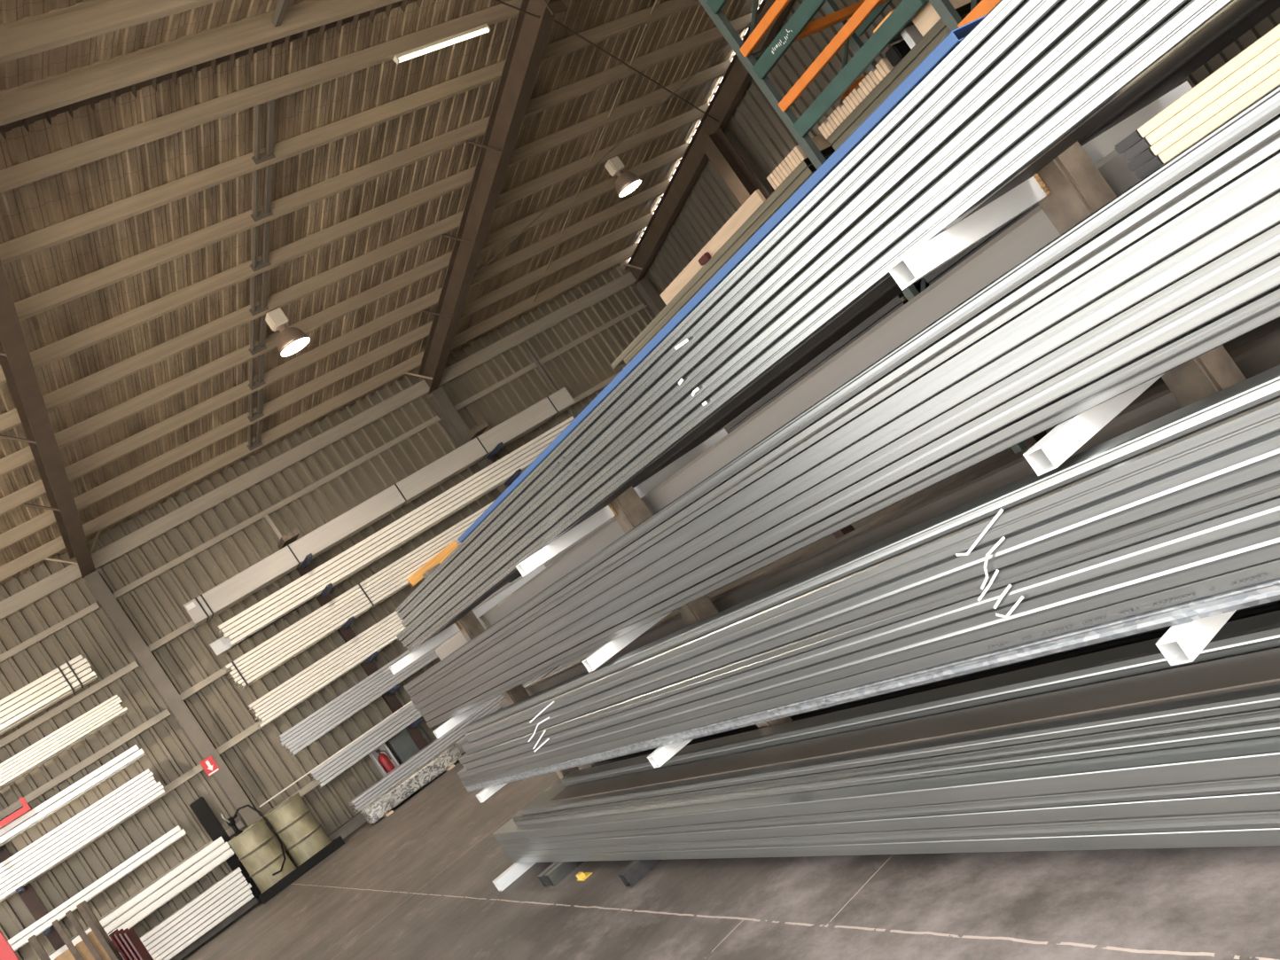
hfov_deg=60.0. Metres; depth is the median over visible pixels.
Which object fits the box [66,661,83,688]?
strap
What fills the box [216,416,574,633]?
channel
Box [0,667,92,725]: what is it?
channel
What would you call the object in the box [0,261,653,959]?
wall
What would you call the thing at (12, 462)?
purlin
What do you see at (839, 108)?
timber offcut
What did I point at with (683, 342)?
strap tail
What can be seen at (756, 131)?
wall
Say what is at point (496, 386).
beam
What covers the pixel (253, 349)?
strut
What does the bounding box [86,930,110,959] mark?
cardboard box
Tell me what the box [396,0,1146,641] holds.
channel
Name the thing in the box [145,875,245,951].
channel
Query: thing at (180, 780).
beam
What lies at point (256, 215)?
strut
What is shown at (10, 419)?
purlin
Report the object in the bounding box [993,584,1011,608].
strap tail
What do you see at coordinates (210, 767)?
arrow sign
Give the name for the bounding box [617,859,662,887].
bearer
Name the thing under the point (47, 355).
purlin
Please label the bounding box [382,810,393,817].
bearer
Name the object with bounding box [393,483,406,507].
strap
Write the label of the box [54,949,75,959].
cardboard box
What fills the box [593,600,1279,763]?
channel
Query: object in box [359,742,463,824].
wrapped bundle
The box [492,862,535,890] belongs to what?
bearer
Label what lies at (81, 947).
cardboard box
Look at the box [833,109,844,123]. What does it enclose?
timber offcut
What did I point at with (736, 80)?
rafter
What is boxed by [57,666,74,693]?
strap
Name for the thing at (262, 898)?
pallet
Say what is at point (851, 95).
timber offcut
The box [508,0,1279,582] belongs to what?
channel
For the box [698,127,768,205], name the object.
steel column
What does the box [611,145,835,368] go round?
channel
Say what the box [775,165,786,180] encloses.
timber offcut
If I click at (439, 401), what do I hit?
steel column
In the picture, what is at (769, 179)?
timber offcut
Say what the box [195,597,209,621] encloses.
strap
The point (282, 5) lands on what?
strut
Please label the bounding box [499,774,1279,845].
channel
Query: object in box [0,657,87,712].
channel
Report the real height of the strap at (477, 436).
0.337 m
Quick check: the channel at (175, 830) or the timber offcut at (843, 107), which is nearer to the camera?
the timber offcut at (843, 107)
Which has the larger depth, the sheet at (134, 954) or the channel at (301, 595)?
the channel at (301, 595)
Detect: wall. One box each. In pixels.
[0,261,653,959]
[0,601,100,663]
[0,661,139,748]
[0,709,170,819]
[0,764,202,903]
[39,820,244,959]
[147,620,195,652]
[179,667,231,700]
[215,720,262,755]
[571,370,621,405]
[627,0,1279,305]
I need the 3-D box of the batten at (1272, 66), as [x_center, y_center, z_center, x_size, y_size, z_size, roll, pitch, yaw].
[1.403,-0.960,0.985,0.133,0.020,2.409,-33,-2,-30]
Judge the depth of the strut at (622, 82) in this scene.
15.65 m
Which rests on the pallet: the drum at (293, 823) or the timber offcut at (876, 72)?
the drum at (293, 823)
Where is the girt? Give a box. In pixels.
[260,779,320,822]
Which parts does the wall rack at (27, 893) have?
arm, arm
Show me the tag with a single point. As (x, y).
(581, 876)
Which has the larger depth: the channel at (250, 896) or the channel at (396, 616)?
the channel at (396, 616)
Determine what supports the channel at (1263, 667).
on the channel at (1263, 695)
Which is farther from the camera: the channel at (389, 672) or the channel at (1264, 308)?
the channel at (389, 672)
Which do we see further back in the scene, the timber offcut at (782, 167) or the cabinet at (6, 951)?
the cabinet at (6, 951)
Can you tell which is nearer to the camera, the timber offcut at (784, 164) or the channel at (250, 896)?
the timber offcut at (784, 164)
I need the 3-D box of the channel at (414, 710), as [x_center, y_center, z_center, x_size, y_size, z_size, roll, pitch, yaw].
[-2.392,2.837,17.734,6.468,0.054,0.340,-33,-2,-30]
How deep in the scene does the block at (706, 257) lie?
9.42 m
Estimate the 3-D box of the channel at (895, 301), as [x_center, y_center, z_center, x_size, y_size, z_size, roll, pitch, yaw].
[1.345,-0.873,9.832,0.550,0.060,3.770,-33,-2,-30]
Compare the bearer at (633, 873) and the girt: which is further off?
the girt
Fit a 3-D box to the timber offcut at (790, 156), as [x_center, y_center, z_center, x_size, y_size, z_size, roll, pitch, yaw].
[1.311,-2.484,8.335,0.500,0.115,0.039,-33,-2,-30]
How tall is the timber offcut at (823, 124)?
0.100 m
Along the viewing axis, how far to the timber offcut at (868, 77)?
7.43 m
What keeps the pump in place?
on the drum at (258, 849)
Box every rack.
[0,844,65,951]
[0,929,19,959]
[264,421,521,749]
[389,81,1246,803]
[698,0,1027,453]
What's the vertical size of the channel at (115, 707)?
0.043 m
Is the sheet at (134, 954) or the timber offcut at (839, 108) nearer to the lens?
the timber offcut at (839, 108)
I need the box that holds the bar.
[259,700,412,807]
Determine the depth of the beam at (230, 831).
15.45 m
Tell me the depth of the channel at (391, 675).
16.43 m
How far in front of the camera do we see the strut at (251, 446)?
17.02 m
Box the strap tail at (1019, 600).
[995,595,1023,617]
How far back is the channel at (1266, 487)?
2.47 m
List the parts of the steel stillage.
post, post, post, post, post, post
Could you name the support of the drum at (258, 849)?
on the pallet
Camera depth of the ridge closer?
10.05 m
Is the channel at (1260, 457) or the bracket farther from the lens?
the bracket
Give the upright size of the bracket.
0.190 m
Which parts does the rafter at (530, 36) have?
apex plate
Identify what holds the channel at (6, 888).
on the channel at (4, 895)
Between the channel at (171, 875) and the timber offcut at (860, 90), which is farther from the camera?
the channel at (171, 875)
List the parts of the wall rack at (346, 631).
arm, arm, arm, post, arm, arm, arm, arm, post, arm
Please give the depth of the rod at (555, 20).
14.28 m
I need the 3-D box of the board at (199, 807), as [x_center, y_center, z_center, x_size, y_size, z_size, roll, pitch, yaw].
[-5.778,5.144,15.498,0.200,1.580,0.080,-33,-2,-30]
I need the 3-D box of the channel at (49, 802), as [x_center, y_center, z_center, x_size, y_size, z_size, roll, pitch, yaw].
[-9.617,5.464,13.511,7.351,0.085,0.340,-33,-2,-30]
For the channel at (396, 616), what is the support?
on the channel at (397, 620)
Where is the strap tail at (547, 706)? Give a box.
[529,700,554,722]
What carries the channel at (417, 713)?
on the channel at (419, 715)
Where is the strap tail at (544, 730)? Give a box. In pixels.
[532,730,545,749]
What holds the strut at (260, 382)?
attached to the purlin at (35, 490)
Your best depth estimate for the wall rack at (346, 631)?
17.13 m
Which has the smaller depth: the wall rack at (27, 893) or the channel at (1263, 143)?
the channel at (1263, 143)
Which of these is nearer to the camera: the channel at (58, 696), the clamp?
the clamp
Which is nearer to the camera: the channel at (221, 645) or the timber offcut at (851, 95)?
the timber offcut at (851, 95)
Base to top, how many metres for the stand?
2.860 m
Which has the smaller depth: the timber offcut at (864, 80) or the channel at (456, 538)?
the timber offcut at (864, 80)
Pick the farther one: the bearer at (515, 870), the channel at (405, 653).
the channel at (405, 653)
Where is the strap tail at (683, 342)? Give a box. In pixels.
[674,338,688,350]
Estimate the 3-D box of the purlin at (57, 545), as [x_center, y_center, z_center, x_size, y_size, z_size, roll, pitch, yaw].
[-7.918,0.699,15.959,21.790,0.195,0.140,-33,-2,-30]
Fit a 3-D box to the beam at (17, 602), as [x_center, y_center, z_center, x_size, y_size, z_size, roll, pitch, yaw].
[-7.922,1.130,16.376,21.790,0.240,0.160,-33,-2,-30]
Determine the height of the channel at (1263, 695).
0.032 m
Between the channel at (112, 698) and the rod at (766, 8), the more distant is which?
the rod at (766, 8)
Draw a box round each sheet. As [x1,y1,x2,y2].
[109,928,129,959]
[113,928,134,959]
[118,928,140,959]
[124,928,153,959]
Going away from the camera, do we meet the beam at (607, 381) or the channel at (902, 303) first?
the channel at (902, 303)
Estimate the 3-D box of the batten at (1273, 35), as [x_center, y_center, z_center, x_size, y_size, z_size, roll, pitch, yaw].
[1.381,-0.992,0.987,0.133,0.020,2.409,-33,-2,-30]
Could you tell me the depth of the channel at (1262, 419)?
2.38 m
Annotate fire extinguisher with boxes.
[368,742,399,776]
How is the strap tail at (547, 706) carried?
attached to the channel at (1262, 419)
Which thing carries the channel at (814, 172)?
on the channel
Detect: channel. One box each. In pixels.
[0,655,83,706]
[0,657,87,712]
[0,662,92,718]
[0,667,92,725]
[0,671,97,735]
[0,694,117,767]
[0,696,120,771]
[0,699,122,775]
[0,703,121,779]
[0,706,123,782]
[0,706,128,789]
[0,744,139,836]
[0,748,145,846]
[0,768,150,868]
[0,772,153,874]
[0,776,154,879]
[0,780,156,884]
[0,781,161,889]
[0,784,163,895]
[0,788,164,902]
[7,825,180,945]
[10,828,186,951]
[48,836,224,959]
[103,842,230,934]
[107,848,234,941]
[119,866,241,956]
[122,872,242,959]
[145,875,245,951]
[148,880,248,954]
[150,882,251,959]
[153,889,252,959]
[161,893,254,959]
[181,387,575,628]
[209,595,315,656]
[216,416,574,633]
[219,421,571,633]
[220,600,311,655]
[222,431,561,638]
[223,499,495,672]
[227,443,550,640]
[227,521,474,678]
[228,454,538,648]
[228,510,484,671]
[230,530,466,679]
[232,539,459,686]
[235,542,460,687]
[240,579,410,689]
[246,610,398,710]
[250,613,398,710]
[251,616,400,713]
[252,619,402,719]
[256,624,403,722]
[257,632,400,730]
[259,626,405,722]
[277,516,614,742]
[278,539,584,746]
[279,575,522,739]
[281,630,460,749]
[285,631,460,751]
[288,651,437,753]
[290,654,437,757]
[309,702,413,777]
[312,704,415,780]
[314,707,417,782]
[316,713,421,788]
[318,710,420,783]
[348,693,503,805]
[351,674,540,811]
[352,682,524,807]
[356,668,554,812]
[395,0,1027,613]
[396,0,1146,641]
[398,0,1063,619]
[400,0,1104,627]
[401,0,1190,647]
[403,84,1279,691]
[406,0,1240,652]
[406,114,1279,696]
[410,151,1279,704]
[414,190,1279,710]
[418,222,1279,716]
[422,0,1258,644]
[422,254,1279,721]
[426,285,1279,727]
[435,148,1158,660]
[453,654,583,746]
[457,14,987,542]
[457,521,1279,781]
[458,470,1279,764]
[458,645,601,749]
[460,643,605,753]
[461,430,1279,754]
[461,558,1279,786]
[462,364,1279,733]
[462,495,1279,769]
[464,395,1279,741]
[464,577,1279,792]
[492,734,1279,841]
[499,328,1279,707]
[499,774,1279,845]
[500,790,1279,851]
[505,809,1279,857]
[507,827,1279,863]
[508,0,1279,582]
[511,705,1279,821]
[514,721,1279,826]
[520,646,1279,815]
[548,647,1279,802]
[560,610,1279,787]
[591,602,1279,766]
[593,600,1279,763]
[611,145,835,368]
[622,171,814,369]
[623,154,831,364]
[705,280,927,440]
[726,284,929,434]
[827,0,981,144]
[831,13,968,150]
[923,210,1025,282]
[928,202,1038,285]
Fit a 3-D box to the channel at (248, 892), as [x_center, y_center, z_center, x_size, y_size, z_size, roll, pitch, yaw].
[-8.130,7.486,13.469,7.541,0.066,0.340,-33,-2,-30]
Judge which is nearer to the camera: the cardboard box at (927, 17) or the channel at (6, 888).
the cardboard box at (927, 17)
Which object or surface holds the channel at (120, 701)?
on the channel at (115, 707)
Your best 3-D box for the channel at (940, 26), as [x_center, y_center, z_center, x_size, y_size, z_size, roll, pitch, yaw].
[1.928,-2.831,7.580,0.860,0.060,1.330,-33,-2,-30]
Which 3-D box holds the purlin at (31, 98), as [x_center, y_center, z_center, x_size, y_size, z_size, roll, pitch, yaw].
[-5.159,-2.823,8.595,21.790,0.195,0.140,-33,-2,-30]
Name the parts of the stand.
post, post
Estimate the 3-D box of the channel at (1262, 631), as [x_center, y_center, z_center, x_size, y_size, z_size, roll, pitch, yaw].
[1.022,0.567,3.050,0.076,0.048,7.220,-33,-2,-30]
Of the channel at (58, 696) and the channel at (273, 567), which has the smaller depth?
the channel at (58, 696)
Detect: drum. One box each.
[227,818,296,893]
[264,792,331,866]
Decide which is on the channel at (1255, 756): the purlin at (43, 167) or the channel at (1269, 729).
the channel at (1269, 729)
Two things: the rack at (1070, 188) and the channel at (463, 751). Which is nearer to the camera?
the rack at (1070, 188)
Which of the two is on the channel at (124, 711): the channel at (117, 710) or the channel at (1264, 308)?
the channel at (117, 710)
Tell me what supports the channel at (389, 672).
on the channel at (391, 675)
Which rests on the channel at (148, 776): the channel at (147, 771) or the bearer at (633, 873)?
the channel at (147, 771)
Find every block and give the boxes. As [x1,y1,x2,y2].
[698,251,710,265]
[900,23,923,48]
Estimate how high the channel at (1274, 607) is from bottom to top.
0.050 m
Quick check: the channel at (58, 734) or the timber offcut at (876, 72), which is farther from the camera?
the channel at (58, 734)
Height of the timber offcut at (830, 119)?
0.100 m
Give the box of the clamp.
[885,39,911,66]
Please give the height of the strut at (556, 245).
0.152 m
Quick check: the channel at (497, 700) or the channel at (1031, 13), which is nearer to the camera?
the channel at (1031, 13)
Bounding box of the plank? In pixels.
[406,540,458,585]
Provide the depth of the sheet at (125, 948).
13.04 m
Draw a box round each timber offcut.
[766,175,777,189]
[769,172,780,187]
[772,169,783,184]
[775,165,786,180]
[778,163,788,177]
[780,159,792,174]
[784,156,795,171]
[787,152,798,168]
[790,149,801,164]
[793,133,832,161]
[818,125,829,139]
[820,120,831,135]
[826,121,835,132]
[827,115,838,129]
[830,112,841,125]
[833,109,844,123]
[836,103,847,119]
[841,104,850,116]
[842,98,853,112]
[845,94,857,109]
[849,92,860,106]
[851,85,863,102]
[857,86,866,99]
[858,80,870,95]
[862,78,874,92]
[865,73,877,88]
[868,68,880,85]
[874,69,883,81]
[875,62,887,78]
[879,56,894,74]
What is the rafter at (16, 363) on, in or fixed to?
on the steel column at (94, 582)
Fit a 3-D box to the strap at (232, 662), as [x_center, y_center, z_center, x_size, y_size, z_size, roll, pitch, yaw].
[-5.849,2.842,16.151,0.024,0.407,0.357,-33,-2,-30]
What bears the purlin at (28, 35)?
on the rafter at (16, 363)
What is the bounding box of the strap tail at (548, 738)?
[533,738,549,751]
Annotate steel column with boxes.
[83,570,260,827]
[427,386,508,499]
[632,277,665,319]
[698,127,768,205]
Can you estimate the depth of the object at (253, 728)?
16.35 m
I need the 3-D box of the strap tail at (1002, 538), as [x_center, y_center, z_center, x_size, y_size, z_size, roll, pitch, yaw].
[0.756,0.180,2.379,0.002,0.096,0.151,-33,-2,-30]
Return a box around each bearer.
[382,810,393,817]
[444,764,454,772]
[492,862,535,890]
[537,861,583,887]
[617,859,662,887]
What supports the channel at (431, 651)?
on the channel at (433, 654)
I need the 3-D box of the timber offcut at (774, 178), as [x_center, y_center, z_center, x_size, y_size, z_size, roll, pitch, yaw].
[1.206,-2.403,8.564,0.500,0.115,0.039,-33,-2,-30]
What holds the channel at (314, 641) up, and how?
on the wall rack at (346, 631)
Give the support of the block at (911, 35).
on the channel at (940, 26)
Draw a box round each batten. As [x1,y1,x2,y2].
[1114,23,1279,154]
[1122,39,1279,161]
[1126,54,1279,171]
[1135,70,1279,179]
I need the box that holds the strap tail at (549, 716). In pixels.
[527,716,549,741]
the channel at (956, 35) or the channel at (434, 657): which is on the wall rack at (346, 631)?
the channel at (434, 657)
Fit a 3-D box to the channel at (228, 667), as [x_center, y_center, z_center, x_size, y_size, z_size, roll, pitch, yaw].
[-3.514,1.104,17.836,6.941,0.057,0.340,-33,-2,-30]
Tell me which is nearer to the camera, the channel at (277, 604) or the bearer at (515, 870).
the bearer at (515, 870)
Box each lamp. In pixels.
[265,307,310,357]
[604,156,641,197]
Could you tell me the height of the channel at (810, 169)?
0.060 m
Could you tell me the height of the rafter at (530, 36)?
1.597 m
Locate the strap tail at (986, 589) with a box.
[977,569,999,600]
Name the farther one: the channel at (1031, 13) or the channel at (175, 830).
the channel at (175, 830)
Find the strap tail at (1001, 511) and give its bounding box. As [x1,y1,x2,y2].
[955,508,1003,555]
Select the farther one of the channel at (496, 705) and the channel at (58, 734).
the channel at (496, 705)
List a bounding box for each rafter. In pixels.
[0,259,101,578]
[403,0,567,394]
[619,0,794,284]
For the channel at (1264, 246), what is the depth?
2.32 m
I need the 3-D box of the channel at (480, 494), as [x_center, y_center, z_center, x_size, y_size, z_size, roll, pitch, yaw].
[-3.541,0.806,17.925,6.808,0.070,0.340,-33,-2,-30]
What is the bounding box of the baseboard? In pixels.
[169,665,559,959]
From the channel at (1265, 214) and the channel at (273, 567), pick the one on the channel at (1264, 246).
the channel at (1265, 214)
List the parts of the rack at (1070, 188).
arm, arm, arm, arm, arm, arm, arm, arm, arm, arm, arm, arm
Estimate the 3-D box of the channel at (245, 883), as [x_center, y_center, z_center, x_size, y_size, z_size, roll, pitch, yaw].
[-8.199,7.375,13.482,7.558,0.066,0.340,-33,-2,-30]
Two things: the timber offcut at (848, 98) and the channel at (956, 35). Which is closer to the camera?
the channel at (956, 35)
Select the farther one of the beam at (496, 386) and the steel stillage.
the beam at (496, 386)
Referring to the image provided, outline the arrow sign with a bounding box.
[199,755,219,776]
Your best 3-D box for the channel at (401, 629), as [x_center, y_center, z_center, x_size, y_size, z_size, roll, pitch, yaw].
[-3.026,1.886,17.785,6.831,0.053,0.340,-33,-2,-30]
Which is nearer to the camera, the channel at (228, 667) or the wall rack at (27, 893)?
the wall rack at (27, 893)
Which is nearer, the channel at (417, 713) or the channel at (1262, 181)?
the channel at (1262, 181)
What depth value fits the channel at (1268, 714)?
2.92 m
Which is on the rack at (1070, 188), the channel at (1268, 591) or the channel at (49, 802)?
the channel at (1268, 591)
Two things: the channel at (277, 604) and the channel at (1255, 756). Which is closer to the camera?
the channel at (1255, 756)
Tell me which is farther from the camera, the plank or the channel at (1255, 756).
the plank
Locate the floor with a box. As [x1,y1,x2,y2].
[180,317,1279,959]
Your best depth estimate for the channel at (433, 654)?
16.58 m
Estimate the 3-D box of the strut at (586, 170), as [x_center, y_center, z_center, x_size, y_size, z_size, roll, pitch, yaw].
[-0.899,-4.632,17.231,0.018,0.152,0.904,-33,-2,-30]
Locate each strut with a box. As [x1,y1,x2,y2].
[247,388,264,421]
[247,420,263,451]
[248,314,267,355]
[248,353,265,390]
[249,220,271,272]
[249,270,269,316]
[250,164,273,221]
[251,99,276,164]
[271,0,289,26]
[532,279,543,301]
[545,245,556,271]
[559,209,571,237]
[573,170,587,201]
[590,125,605,161]
[608,78,625,117]
[628,23,647,69]
[650,0,657,14]
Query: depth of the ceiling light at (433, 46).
11.71 m
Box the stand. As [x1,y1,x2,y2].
[833,278,1046,538]
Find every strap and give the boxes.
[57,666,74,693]
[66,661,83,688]
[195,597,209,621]
[200,594,214,618]
[231,661,248,688]
[286,545,300,569]
[357,583,374,609]
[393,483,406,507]
[476,436,488,460]
[546,396,558,419]
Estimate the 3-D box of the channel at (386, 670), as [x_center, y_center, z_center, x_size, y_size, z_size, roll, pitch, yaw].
[-2.781,2.196,17.783,6.773,0.050,0.340,-33,-2,-30]
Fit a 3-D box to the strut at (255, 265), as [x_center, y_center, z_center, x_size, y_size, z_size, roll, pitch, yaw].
[-4.374,-2.741,12.795,0.220,0.234,0.904,-33,-2,-30]
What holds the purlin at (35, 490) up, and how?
attached to the rafter at (16, 363)
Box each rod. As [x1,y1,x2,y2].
[473,0,775,277]
[494,0,540,19]
[554,19,718,121]
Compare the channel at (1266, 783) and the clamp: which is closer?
the channel at (1266, 783)
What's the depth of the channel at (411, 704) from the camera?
16.42 m
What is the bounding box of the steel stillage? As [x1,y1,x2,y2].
[27,900,124,959]
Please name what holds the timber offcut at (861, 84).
on the channel at (940, 26)
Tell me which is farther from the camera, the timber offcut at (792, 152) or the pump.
the pump
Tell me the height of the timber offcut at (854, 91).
0.100 m
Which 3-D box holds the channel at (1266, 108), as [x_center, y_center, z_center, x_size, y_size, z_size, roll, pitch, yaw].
[0.262,-0.024,3.361,0.310,0.036,8.000,-33,-2,-30]
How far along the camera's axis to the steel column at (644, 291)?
21.59 m
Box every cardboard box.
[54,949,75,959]
[74,940,94,959]
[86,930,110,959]
[912,0,970,36]
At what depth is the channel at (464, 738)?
17.56 m
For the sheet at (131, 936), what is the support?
on the floor
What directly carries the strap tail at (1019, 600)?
attached to the channel at (1260, 545)
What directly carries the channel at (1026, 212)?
on the channel
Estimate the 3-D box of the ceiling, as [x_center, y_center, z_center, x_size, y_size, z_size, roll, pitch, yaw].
[-5.027,-2.320,8.945,21.850,1.319,17.850,-33,-2,-30]
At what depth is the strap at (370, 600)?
17.07 m
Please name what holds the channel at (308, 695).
on the wall rack at (346, 631)
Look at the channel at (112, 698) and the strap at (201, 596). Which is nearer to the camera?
the channel at (112, 698)
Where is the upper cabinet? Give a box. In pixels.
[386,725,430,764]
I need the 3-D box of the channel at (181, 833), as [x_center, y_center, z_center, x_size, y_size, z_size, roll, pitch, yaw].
[-8.903,6.570,13.442,7.265,0.080,0.340,-33,-2,-30]
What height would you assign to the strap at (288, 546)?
0.337 m
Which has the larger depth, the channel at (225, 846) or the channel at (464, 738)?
the channel at (464, 738)
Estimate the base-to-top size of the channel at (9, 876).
0.057 m
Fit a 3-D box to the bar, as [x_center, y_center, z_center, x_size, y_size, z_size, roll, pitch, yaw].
[-4.343,3.943,16.398,2.880,0.020,0.050,-33,-2,-30]
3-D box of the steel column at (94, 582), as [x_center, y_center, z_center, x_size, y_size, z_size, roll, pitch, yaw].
[-6.509,3.563,16.023,0.280,5.247,0.400,-33,-2,-30]
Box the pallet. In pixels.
[255,835,344,904]
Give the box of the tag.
[575,872,592,880]
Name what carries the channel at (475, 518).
on the channel at (464, 528)
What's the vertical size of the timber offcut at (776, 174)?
0.115 m
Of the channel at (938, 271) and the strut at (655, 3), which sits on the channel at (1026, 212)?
the channel at (938, 271)
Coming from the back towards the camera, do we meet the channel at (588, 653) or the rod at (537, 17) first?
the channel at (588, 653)
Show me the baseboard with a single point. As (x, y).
(358, 820)
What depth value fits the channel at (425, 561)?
16.78 m
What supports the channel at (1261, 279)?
on the channel at (1264, 308)
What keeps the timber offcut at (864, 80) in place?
on the channel at (940, 26)
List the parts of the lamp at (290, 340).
lamp shade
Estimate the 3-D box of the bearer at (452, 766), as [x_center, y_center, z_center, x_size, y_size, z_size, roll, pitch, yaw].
[-2.881,4.252,16.253,0.100,0.030,0.970,-33,-2,-30]
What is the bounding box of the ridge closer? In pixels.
[0,0,436,139]
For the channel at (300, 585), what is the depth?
17.51 m
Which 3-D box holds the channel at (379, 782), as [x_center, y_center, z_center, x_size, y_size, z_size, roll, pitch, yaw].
[-2.126,3.354,17.677,5.830,0.048,0.340,-33,-2,-30]
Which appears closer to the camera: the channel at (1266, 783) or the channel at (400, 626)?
the channel at (1266, 783)
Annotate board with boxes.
[189,796,261,899]
[660,188,765,304]
[873,0,928,32]
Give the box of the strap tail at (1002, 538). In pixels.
[980,536,1005,589]
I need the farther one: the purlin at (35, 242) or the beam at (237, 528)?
the beam at (237, 528)
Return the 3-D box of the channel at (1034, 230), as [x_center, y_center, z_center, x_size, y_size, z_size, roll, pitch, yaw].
[0.450,-0.024,3.823,0.090,0.387,8.650,-33,-2,-30]
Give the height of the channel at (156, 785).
0.057 m
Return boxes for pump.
[220,803,286,875]
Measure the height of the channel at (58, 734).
0.043 m
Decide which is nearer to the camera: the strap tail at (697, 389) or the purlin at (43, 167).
the strap tail at (697, 389)
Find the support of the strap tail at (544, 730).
attached to the channel at (1266, 487)
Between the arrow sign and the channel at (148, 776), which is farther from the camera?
the arrow sign
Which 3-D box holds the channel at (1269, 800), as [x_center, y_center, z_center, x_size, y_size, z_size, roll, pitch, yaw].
[0.877,0.958,3.394,0.310,0.043,8.170,-33,-2,-30]
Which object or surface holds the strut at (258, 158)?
attached to the purlin at (35, 242)
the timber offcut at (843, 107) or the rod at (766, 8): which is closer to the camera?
the timber offcut at (843, 107)
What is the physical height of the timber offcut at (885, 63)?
0.100 m
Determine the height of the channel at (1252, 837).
0.045 m
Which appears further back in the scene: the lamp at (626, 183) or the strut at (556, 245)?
the strut at (556, 245)
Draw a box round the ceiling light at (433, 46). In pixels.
[393,23,490,64]
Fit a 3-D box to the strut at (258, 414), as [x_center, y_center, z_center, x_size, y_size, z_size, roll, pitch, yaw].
[-5.559,-1.134,16.048,0.220,0.234,0.904,-33,-2,-30]
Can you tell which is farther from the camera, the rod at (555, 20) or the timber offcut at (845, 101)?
the rod at (555, 20)
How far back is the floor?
4.08 m
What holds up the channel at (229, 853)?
on the wall rack at (27, 893)
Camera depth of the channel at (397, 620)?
16.52 m
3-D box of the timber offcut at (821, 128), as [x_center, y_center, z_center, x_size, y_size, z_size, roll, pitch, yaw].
[1.493,-2.610,8.070,0.500,0.100,0.034,-33,-2,-30]
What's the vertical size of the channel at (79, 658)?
0.072 m
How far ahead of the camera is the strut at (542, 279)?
19.74 m
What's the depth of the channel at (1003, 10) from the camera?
2.46 m
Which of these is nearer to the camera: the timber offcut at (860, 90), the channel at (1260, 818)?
the channel at (1260, 818)
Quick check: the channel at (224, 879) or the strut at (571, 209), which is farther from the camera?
the strut at (571, 209)
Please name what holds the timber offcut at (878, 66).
on the channel at (940, 26)
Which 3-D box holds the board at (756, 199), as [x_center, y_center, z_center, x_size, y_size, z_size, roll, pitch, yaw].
[0.588,-1.944,9.443,0.040,0.115,1.820,-33,-2,-30]
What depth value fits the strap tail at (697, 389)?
3.00 m
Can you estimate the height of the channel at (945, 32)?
0.060 m
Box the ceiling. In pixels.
[0,0,761,585]
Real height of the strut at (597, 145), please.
0.152 m
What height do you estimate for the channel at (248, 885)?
0.066 m
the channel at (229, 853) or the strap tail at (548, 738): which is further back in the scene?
the channel at (229, 853)
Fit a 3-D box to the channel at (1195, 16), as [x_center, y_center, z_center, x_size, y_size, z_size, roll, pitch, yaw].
[0.179,-0.190,3.076,0.050,0.043,7.470,-33,-2,-30]
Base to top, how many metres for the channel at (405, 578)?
0.057 m
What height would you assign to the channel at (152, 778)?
0.057 m
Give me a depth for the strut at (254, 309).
13.72 m
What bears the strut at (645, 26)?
attached to the purlin at (35, 242)
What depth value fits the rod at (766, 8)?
16.17 m
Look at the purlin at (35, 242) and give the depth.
11.79 m
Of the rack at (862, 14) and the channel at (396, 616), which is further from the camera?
the channel at (396, 616)
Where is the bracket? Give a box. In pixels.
[0,796,31,828]
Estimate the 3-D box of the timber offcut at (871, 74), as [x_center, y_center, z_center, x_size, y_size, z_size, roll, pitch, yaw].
[1.743,-2.804,7.523,0.500,0.100,0.034,-33,-2,-30]
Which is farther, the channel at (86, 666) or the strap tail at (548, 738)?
the channel at (86, 666)
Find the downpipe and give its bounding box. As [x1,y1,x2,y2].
[522,343,576,418]
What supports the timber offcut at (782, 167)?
on the channel at (806, 162)
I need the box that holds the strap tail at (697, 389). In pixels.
[691,387,699,396]
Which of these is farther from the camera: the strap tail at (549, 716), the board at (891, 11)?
the board at (891, 11)
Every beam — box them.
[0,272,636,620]
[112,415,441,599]
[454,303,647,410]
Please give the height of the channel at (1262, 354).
0.315 m
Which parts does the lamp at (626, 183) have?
lamp shade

